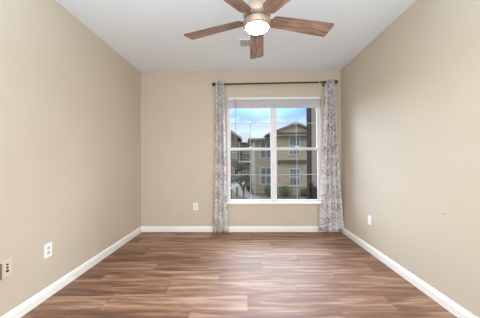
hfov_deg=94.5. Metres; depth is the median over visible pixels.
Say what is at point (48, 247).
wall outlet
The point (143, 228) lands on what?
baseboard
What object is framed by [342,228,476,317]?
baseboard
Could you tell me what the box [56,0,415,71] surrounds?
ceiling
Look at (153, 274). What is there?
floor
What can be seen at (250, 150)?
window pane
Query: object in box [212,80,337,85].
curtain rod
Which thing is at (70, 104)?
wall
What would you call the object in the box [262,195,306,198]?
mulch bed
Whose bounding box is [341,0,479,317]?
wall
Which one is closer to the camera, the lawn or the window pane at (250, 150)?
the window pane at (250, 150)
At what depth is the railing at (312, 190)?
6.81 m
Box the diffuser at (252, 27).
[246,21,267,34]
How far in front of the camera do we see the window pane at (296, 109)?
3.87 m
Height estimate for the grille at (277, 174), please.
0.884 m
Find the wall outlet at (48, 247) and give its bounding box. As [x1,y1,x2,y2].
[44,242,51,258]
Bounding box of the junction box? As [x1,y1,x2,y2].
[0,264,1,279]
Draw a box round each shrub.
[245,177,251,191]
[263,184,270,196]
[278,185,293,196]
[300,188,306,195]
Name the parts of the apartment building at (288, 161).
pane, pane, gable trim, pane, pane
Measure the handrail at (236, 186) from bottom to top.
0.960 m
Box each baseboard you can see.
[0,227,140,317]
[141,226,340,231]
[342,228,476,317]
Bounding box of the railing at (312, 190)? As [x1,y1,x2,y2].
[308,182,317,198]
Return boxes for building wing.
[306,108,316,198]
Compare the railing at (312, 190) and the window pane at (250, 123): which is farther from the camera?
the railing at (312, 190)
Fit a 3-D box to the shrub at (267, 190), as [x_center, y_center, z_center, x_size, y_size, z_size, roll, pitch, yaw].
[2.427,2.606,18.259,1.002,1.095,1.016,0,0,1]
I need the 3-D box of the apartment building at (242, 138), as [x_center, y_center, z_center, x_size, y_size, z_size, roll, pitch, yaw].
[-1.613,-0.503,35.731,7.700,7.700,10.600,0,0,1]
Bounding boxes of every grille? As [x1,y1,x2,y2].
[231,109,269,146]
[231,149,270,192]
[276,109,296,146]
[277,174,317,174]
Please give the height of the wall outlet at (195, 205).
0.124 m
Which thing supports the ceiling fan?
hanging from the ceiling
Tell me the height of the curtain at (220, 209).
2.542 m
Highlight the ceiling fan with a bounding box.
[184,0,333,58]
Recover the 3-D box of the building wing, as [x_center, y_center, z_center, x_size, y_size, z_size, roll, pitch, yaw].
[4.391,0.528,7.122,4.440,5.310,0.480,0,0,1]
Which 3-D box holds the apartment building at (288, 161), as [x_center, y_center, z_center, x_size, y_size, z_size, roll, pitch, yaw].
[4.576,-0.018,23.159,7.550,6.550,9.550,0,0,1]
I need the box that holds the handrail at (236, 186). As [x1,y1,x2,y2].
[231,182,244,198]
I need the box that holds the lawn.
[231,180,266,199]
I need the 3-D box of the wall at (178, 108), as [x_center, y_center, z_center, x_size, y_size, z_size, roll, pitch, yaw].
[0.006,-0.079,3.866,3.722,2.840,0.150,0,0,1]
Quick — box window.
[227,98,320,203]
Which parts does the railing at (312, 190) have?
post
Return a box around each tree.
[231,160,246,177]
[231,170,253,199]
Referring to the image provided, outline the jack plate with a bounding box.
[0,258,11,278]
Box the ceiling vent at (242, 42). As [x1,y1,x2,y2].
[239,39,264,46]
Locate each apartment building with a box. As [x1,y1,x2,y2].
[231,130,249,181]
[247,122,306,194]
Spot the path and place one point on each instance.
(247, 195)
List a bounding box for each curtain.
[213,80,228,232]
[319,79,343,231]
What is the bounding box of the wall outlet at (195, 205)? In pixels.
[193,203,197,209]
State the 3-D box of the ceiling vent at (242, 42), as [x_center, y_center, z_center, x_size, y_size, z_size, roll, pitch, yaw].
[0.149,-1.498,2.875,0.330,0.013,0.200,0,0,1]
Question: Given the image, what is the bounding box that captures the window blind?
[228,97,320,143]
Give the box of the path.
[231,183,263,198]
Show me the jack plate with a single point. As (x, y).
(6, 265)
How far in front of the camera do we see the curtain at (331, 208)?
3.67 m
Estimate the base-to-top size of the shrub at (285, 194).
1.021 m
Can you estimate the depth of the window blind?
3.78 m
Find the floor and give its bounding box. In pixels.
[21,232,456,317]
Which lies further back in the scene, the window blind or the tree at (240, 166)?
the tree at (240, 166)
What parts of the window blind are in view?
rail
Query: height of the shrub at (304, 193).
0.774 m
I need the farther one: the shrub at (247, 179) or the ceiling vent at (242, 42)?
the shrub at (247, 179)
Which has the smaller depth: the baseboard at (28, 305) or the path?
the baseboard at (28, 305)
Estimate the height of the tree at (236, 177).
2.455 m
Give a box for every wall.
[0,0,140,316]
[141,70,340,225]
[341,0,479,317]
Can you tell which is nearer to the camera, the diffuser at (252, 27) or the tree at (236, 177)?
the diffuser at (252, 27)

